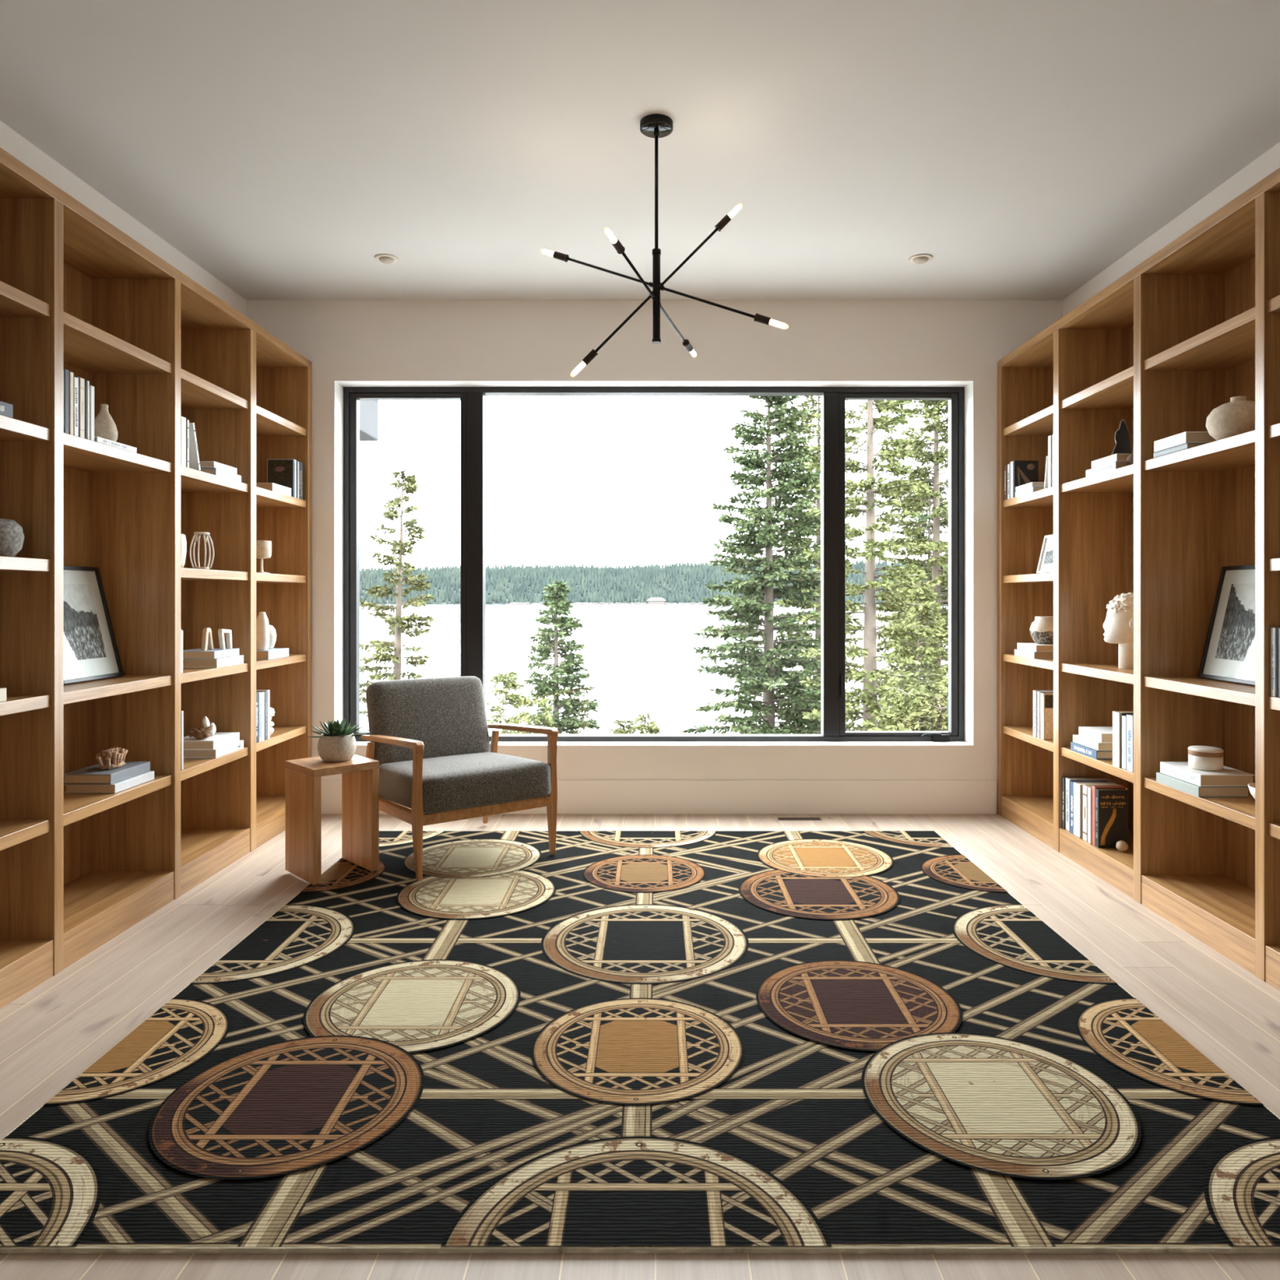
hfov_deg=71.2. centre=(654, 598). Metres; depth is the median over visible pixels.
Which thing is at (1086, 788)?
book
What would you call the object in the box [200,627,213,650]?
sculpture
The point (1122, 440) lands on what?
sculpture
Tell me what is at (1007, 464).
book
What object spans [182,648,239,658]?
book
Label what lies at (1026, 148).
ceiling
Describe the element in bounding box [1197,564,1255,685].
picture frame
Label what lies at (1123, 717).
book
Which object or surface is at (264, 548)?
lampshade
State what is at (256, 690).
book
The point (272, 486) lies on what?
book
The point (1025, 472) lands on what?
print
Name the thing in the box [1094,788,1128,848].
book
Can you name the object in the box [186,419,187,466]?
book
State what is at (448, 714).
cushion
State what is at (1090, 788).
book
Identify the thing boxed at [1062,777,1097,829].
book
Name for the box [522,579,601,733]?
spruce tree
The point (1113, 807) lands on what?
print
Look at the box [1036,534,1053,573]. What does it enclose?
picture frame
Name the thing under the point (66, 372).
book
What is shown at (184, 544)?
vase
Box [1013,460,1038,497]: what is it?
book
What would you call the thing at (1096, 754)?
book
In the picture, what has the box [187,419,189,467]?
book
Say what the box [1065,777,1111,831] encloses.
book
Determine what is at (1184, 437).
book
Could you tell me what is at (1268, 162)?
wall
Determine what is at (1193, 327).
bookcase
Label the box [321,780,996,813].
baseboard
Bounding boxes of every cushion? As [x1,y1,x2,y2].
[365,675,490,765]
[378,751,551,813]
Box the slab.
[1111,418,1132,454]
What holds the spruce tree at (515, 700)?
on the ground
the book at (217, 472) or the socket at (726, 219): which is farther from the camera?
the book at (217, 472)
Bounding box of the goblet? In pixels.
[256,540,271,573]
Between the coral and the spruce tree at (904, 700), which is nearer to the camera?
the coral
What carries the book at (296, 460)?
on the bookcase at (80, 295)
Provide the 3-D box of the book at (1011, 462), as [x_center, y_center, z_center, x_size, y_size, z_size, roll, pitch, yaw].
[2.075,-0.665,5.021,0.140,0.206,0.040,0,0,0]
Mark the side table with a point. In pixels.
(360, 775)
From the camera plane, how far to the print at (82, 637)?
3.46 m
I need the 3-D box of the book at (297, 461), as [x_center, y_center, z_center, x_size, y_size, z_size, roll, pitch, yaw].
[-2.080,-0.666,5.038,0.150,0.208,0.016,0,0,0]
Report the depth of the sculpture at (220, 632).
4.22 m
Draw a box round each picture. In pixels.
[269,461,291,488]
[1044,694,1053,707]
[1044,708,1053,738]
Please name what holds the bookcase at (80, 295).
on the floor
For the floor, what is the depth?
2.69 m
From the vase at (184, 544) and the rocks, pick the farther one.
the rocks
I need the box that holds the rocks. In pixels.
[508,602,709,604]
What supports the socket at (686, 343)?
attached to the chandelier at (655, 126)
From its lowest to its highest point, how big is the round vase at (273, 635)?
0.128 m
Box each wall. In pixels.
[0,120,246,316]
[246,300,1062,813]
[1062,142,1279,316]
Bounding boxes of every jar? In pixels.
[1187,745,1223,770]
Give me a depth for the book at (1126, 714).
3.80 m
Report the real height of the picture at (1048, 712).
0.157 m
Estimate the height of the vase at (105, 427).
0.156 m
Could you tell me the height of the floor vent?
0.002 m
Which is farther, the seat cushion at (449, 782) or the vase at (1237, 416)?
the seat cushion at (449, 782)
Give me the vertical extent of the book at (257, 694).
0.250 m
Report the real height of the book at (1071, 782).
0.246 m
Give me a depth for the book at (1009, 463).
5.05 m
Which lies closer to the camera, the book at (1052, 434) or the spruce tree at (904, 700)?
the book at (1052, 434)
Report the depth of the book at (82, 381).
3.13 m
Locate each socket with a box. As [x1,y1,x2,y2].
[552,251,568,262]
[582,348,598,365]
[610,236,625,253]
[682,339,693,351]
[715,214,731,231]
[754,313,772,325]
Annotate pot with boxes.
[0,518,24,556]
[317,733,356,761]
[1029,616,1053,644]
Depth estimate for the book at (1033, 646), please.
4.75 m
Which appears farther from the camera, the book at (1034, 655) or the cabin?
the cabin
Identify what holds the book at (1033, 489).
on the bookcase at (1193, 327)
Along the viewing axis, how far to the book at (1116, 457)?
3.94 m
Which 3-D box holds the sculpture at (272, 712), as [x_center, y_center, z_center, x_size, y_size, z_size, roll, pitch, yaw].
[-2.050,0.650,4.741,0.069,0.158,0.070,0,0,0]
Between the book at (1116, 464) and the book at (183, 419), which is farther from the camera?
the book at (1116, 464)
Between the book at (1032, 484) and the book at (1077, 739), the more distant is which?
the book at (1032, 484)
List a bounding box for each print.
[63,583,106,661]
[274,466,284,471]
[1017,463,1035,485]
[1043,542,1053,564]
[1100,795,1125,845]
[1215,582,1255,662]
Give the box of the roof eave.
[360,400,377,440]
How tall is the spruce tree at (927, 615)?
4.947 m
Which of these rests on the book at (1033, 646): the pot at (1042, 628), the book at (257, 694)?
the pot at (1042, 628)
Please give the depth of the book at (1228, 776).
3.31 m
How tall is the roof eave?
0.600 m
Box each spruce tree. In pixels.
[485,670,531,733]
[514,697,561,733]
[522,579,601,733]
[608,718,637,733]
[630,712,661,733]
[680,395,852,733]
[773,395,863,733]
[859,681,940,731]
[877,476,947,711]
[877,579,947,721]
[893,691,947,731]
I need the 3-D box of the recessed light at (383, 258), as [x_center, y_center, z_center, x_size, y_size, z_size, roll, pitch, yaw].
[-1.364,-1.719,4.550,0.120,0.022,0.120,0,0,0]
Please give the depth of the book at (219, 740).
4.11 m
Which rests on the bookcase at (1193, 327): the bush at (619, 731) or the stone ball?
the stone ball
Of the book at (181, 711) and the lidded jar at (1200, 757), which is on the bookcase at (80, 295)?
the book at (181, 711)
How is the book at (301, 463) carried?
on the bookcase at (80, 295)
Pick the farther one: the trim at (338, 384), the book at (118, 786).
the trim at (338, 384)
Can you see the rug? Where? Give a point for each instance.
(608, 1042)
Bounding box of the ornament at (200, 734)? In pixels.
[187,715,216,740]
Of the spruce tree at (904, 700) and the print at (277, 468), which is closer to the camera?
the print at (277, 468)
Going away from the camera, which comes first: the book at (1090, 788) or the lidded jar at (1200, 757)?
the lidded jar at (1200, 757)
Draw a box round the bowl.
[1248,782,1255,799]
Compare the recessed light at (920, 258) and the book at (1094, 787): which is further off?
the recessed light at (920, 258)
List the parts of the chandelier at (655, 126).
arm, rod, canopy plate, arm, arm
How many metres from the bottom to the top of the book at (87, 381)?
0.207 m
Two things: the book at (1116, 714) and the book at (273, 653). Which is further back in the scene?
the book at (273, 653)
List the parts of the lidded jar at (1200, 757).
lid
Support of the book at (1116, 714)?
on the bookcase at (1193, 327)
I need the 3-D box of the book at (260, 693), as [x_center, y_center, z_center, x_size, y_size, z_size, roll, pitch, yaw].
[-2.092,0.605,4.550,0.170,0.250,0.020,0,0,0]
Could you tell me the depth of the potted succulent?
4.02 m
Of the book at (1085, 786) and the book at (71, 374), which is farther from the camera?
the book at (1085, 786)
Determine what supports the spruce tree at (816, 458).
on the ground
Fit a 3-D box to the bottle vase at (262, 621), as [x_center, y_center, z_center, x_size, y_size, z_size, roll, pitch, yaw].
[-2.055,0.172,4.687,0.068,0.200,0.068,0,0,0]
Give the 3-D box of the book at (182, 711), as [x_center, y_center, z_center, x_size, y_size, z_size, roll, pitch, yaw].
[-2.094,0.605,3.803,0.170,0.250,0.024,0,0,0]
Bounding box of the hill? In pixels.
[360,568,942,604]
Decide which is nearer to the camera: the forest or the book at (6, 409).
the book at (6, 409)
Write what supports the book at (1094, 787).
on the bookcase at (1193, 327)
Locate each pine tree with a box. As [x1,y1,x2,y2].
[360,468,436,731]
[795,400,943,731]
[857,400,947,731]
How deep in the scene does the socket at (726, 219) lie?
3.24 m
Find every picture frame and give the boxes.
[63,565,124,684]
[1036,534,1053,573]
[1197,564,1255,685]
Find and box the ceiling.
[0,0,1279,300]
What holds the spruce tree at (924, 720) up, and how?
on the ground
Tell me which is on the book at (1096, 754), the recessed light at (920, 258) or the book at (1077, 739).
the book at (1077, 739)
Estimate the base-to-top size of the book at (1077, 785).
0.250 m
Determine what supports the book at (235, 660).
on the bookcase at (80, 295)
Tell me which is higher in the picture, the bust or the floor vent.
the bust
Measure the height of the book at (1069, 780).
0.246 m
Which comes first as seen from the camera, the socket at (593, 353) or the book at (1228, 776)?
the socket at (593, 353)
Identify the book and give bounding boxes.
[0,400,13,417]
[0,688,6,702]
[63,368,69,434]
[63,761,150,783]
[64,770,154,793]
[69,371,73,435]
[73,377,78,436]
[79,377,84,438]
[84,380,86,439]
[86,380,89,439]
[89,385,94,440]
[94,436,137,453]
[181,416,186,466]
[181,630,182,673]
[181,711,182,770]
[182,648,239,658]
[182,655,243,667]
[182,711,183,769]
[183,732,239,749]
[183,740,243,758]
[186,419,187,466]
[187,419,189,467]
[189,422,200,470]
[199,461,236,474]
[199,468,241,482]
[256,482,291,496]
[256,648,288,659]
[256,689,269,738]
[256,690,267,740]
[256,692,261,742]
[256,693,258,742]
[261,692,264,741]
[267,459,294,497]
[296,460,297,497]
[297,461,298,498]
[298,461,301,498]
[301,462,302,499]
[1004,465,1007,500]
[1007,464,1008,499]
[1008,462,1010,498]
[1010,461,1013,497]
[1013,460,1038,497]
[1014,486,1045,497]
[1014,648,1053,658]
[1015,481,1044,491]
[1017,642,1053,651]
[1032,690,1053,737]
[1036,691,1053,737]
[1039,692,1053,738]
[1040,693,1053,739]
[1044,456,1048,488]
[1048,435,1052,488]
[1052,434,1053,486]
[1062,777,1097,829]
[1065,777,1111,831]
[1069,780,1106,831]
[1070,781,1110,834]
[1071,742,1112,759]
[1072,734,1112,750]
[1073,782,1122,838]
[1079,726,1112,742]
[1081,784,1083,839]
[1082,784,1123,840]
[1085,461,1132,477]
[1086,787,1088,842]
[1088,786,1127,844]
[1091,453,1130,468]
[1092,785,1125,844]
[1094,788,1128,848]
[1112,711,1133,767]
[1120,712,1133,768]
[1121,715,1125,769]
[1125,714,1126,769]
[1126,714,1133,772]
[1153,443,1205,457]
[1154,431,1217,452]
[1155,772,1249,796]
[1160,761,1254,786]
[1271,627,1277,697]
[1277,627,1279,697]
[1279,627,1279,697]
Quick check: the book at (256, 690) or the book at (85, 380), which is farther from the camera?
the book at (256, 690)
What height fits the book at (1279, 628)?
0.222 m
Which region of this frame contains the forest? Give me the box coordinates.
[360,558,947,604]
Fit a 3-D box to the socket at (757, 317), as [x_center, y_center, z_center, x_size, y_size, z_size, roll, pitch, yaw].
[0.373,-0.959,3.074,0.064,0.048,0.029,0,0,28]
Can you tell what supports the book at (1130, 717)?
on the bookcase at (1193, 327)
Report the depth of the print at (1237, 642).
3.40 m
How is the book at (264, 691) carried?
on the bookcase at (80, 295)
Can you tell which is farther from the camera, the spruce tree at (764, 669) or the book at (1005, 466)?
the spruce tree at (764, 669)
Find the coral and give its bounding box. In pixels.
[95,747,128,769]
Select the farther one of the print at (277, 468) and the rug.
the print at (277, 468)
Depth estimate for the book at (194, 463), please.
3.91 m
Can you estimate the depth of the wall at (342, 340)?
5.19 m
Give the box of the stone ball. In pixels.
[1115,840,1128,851]
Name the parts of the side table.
panel, panel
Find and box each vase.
[94,403,118,441]
[181,533,186,568]
[256,612,269,650]
[268,625,276,648]
[1205,395,1255,440]
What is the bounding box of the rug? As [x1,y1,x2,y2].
[0,831,1279,1253]
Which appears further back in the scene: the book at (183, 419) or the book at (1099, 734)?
the book at (1099, 734)
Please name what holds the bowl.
on the bookcase at (1193, 327)
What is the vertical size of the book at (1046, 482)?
0.164 m
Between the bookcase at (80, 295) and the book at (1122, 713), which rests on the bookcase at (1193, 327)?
the book at (1122, 713)
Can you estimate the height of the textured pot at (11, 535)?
0.120 m
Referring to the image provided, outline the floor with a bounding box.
[0,813,1279,1279]
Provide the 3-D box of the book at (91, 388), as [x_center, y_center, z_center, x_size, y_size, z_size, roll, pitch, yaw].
[-2.092,-0.660,3.195,0.170,0.196,0.020,0,0,0]
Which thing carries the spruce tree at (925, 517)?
on the ground
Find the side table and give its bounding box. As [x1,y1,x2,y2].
[285,754,378,884]
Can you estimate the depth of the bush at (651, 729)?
19.95 m
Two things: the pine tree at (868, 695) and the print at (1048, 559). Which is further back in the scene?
the pine tree at (868, 695)
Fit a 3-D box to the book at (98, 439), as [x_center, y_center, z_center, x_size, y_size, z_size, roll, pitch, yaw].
[-2.103,-0.572,3.337,0.200,0.020,0.245,0,0,0]
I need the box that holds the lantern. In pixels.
[189,532,213,569]
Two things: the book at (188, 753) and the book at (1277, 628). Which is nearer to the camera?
the book at (1277, 628)
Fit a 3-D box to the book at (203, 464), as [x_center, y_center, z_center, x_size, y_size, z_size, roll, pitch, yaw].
[-2.087,-0.610,4.188,0.160,0.029,0.225,0,0,0]
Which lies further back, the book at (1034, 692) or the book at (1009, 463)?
the book at (1009, 463)
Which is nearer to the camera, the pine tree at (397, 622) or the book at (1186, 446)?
the book at (1186, 446)
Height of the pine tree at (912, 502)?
13.401 m
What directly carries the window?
in the wall at (342, 340)
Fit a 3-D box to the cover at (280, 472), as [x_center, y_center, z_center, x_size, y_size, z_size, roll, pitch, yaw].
[-2.073,-0.664,4.956,0.124,0.189,0.001,0,0,0]
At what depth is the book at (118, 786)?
3.35 m
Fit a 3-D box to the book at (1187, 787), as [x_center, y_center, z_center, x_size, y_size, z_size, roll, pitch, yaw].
[2.093,0.712,3.424,0.190,0.037,0.278,0,0,0]
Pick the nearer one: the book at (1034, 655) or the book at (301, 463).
the book at (1034, 655)
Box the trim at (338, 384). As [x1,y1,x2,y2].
[333,380,973,746]
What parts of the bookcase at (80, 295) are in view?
shelf, shelf, shelf, shelf, shelf, board, panel, shelf, shelf, shelf, shelf, board, shelf, shelf, shelf, shelf, shelf, board, board, shelf, shelf, shelf, shelf, shelf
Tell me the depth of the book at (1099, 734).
4.11 m
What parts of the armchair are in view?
leg, armrest, leg, seat frame, leg, armrest, leg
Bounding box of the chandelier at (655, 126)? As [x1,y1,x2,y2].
[542,113,786,374]
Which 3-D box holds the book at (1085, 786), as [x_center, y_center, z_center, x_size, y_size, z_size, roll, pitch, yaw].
[2.092,1.002,4.171,0.170,0.255,0.040,0,0,0]
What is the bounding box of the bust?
[1102,592,1133,669]
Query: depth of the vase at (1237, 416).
3.14 m
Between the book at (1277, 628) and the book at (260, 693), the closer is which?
the book at (1277, 628)
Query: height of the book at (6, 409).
0.042 m
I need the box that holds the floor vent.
[777,817,822,820]
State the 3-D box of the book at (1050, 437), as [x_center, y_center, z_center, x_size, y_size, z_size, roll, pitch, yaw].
[2.083,-0.693,4.538,0.160,0.262,0.028,0,0,0]
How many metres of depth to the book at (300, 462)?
5.05 m
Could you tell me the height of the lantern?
0.167 m
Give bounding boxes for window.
[343,386,964,741]
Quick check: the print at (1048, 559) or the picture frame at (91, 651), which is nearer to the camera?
the picture frame at (91, 651)
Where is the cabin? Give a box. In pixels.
[646,597,666,604]
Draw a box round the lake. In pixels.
[360,604,947,733]
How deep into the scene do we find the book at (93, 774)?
3.39 m
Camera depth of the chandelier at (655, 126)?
3.24 m
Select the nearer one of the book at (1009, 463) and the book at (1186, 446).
the book at (1186, 446)
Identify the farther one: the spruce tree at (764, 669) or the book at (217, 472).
the spruce tree at (764, 669)
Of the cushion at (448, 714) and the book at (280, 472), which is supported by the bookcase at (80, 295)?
the book at (280, 472)
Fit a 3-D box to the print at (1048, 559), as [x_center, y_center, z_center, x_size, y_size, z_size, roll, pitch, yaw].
[2.070,-0.235,4.668,0.001,0.114,0.131,12,0,0]
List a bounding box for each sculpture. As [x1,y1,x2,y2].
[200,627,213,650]
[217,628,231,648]
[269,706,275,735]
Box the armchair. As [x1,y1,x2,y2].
[360,675,558,880]
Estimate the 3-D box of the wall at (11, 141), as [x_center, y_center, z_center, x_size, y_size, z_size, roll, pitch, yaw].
[-2.469,-0.240,1.595,0.200,2.980,7.190,0,0,0]
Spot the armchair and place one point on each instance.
(429, 740)
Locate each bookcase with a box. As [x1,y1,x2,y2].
[0,147,311,1008]
[997,167,1279,991]
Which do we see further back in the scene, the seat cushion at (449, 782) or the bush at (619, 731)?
the bush at (619, 731)
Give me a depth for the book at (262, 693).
4.57 m
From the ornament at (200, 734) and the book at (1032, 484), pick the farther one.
the book at (1032, 484)
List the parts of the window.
sash, lock lever, sash, crank handle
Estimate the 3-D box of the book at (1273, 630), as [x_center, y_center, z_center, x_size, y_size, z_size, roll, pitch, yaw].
[2.088,0.207,2.898,0.170,0.222,0.020,0,0,0]
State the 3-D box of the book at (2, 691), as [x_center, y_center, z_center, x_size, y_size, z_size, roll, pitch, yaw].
[-2.093,0.298,2.627,0.180,0.041,0.275,0,0,0]
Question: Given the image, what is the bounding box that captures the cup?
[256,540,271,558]
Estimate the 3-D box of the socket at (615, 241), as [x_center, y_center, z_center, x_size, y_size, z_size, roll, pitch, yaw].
[-0.121,-1.148,2.913,0.029,0.037,0.062,0,0,22]
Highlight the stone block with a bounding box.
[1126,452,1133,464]
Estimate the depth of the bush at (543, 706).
19.47 m
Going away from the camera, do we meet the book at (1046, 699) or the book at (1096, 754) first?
the book at (1096, 754)
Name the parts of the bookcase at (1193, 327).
board, shelf, shelf, shelf, shelf, shelf, board, shelf, shelf, shelf, shelf, panel, board, shelf, shelf, shelf, shelf, panel, board, shelf, shelf, shelf, shelf, shelf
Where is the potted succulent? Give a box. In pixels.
[305,718,364,761]
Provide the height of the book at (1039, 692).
0.240 m
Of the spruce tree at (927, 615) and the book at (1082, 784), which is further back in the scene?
the spruce tree at (927, 615)
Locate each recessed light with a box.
[373,253,398,263]
[908,253,933,263]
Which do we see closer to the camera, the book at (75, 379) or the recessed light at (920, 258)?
the book at (75, 379)

